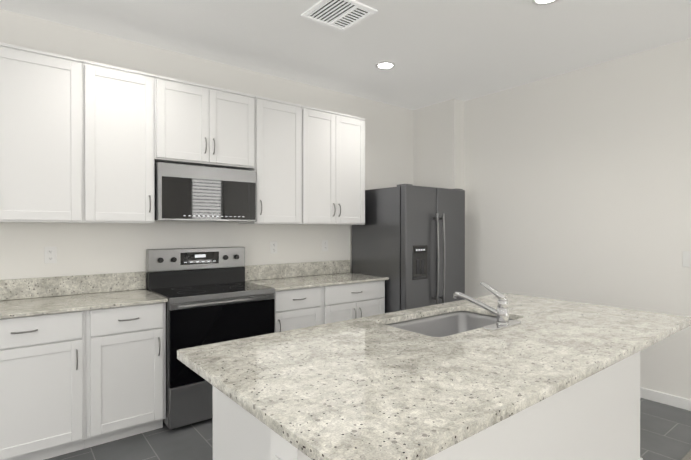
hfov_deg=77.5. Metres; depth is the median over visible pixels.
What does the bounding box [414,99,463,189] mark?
wall
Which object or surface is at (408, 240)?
refrigerator
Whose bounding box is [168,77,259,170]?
upper cabinet
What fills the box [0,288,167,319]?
countertop
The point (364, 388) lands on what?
island countertop
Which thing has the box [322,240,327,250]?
electrical outlet
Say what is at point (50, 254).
electrical outlet
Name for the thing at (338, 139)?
upper cabinet
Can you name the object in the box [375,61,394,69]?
recessed light
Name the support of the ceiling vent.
in the ceiling
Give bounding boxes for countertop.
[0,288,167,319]
[177,294,690,459]
[245,272,387,291]
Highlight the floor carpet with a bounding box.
[682,450,690,459]
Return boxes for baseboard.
[640,387,690,410]
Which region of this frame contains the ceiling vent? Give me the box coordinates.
[301,0,376,31]
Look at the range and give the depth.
3.17 m
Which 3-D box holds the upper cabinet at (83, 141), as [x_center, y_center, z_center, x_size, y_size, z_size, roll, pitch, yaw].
[-2.199,-0.586,2.677,1.068,1.073,0.352,0,0,-38]
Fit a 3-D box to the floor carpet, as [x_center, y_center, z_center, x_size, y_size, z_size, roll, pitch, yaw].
[1.142,1.387,-0.825,7.420,0.012,4.275,0,0,-38]
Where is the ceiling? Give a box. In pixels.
[0,0,690,109]
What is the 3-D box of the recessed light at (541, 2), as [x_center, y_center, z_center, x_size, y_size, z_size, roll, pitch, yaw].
[1.261,-1.454,2.691,0.176,0.008,0.176,0,0,-38]
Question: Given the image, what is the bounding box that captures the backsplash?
[0,260,349,299]
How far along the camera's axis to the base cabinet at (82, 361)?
2.51 m
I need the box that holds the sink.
[385,310,492,337]
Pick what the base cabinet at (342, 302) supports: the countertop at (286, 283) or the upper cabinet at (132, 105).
the countertop at (286, 283)
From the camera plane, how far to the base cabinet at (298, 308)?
3.58 m
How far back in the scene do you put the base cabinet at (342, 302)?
3.94 m
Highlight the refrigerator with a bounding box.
[352,184,464,312]
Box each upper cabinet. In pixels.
[0,43,99,222]
[96,62,167,222]
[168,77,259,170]
[238,97,311,224]
[312,107,364,224]
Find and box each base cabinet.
[0,312,87,459]
[88,304,165,447]
[259,284,323,332]
[324,280,384,323]
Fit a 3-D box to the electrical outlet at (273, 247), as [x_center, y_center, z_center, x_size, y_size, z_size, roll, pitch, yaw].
[-0.681,0.166,4.091,0.072,0.116,0.009,0,0,-38]
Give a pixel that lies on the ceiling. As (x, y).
(437, 51)
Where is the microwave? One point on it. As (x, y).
(184, 192)
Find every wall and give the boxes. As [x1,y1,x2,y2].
[0,9,413,289]
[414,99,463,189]
[464,38,690,399]
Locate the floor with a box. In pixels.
[45,398,690,459]
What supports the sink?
in the island countertop at (364, 388)
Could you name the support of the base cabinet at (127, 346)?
on the floor
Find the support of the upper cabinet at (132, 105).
attached to the wall at (93, 248)
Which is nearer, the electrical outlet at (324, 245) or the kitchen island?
the kitchen island
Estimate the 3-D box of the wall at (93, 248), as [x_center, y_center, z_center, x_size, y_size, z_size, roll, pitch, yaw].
[-1.933,-0.041,3.192,7.540,2.840,0.120,0,0,-38]
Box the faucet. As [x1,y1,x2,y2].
[449,282,520,329]
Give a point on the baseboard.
(668, 399)
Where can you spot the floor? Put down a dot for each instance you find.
(665, 431)
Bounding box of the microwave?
[155,162,255,221]
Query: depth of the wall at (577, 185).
3.82 m
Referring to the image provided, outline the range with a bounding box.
[146,247,274,429]
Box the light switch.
[683,251,690,266]
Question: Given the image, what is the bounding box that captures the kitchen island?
[213,354,642,459]
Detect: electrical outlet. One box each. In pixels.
[44,247,56,263]
[270,241,276,253]
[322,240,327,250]
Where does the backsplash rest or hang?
attached to the wall at (93, 248)
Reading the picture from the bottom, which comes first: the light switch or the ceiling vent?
the light switch
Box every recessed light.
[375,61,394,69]
[532,0,557,5]
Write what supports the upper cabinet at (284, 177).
attached to the wall at (93, 248)

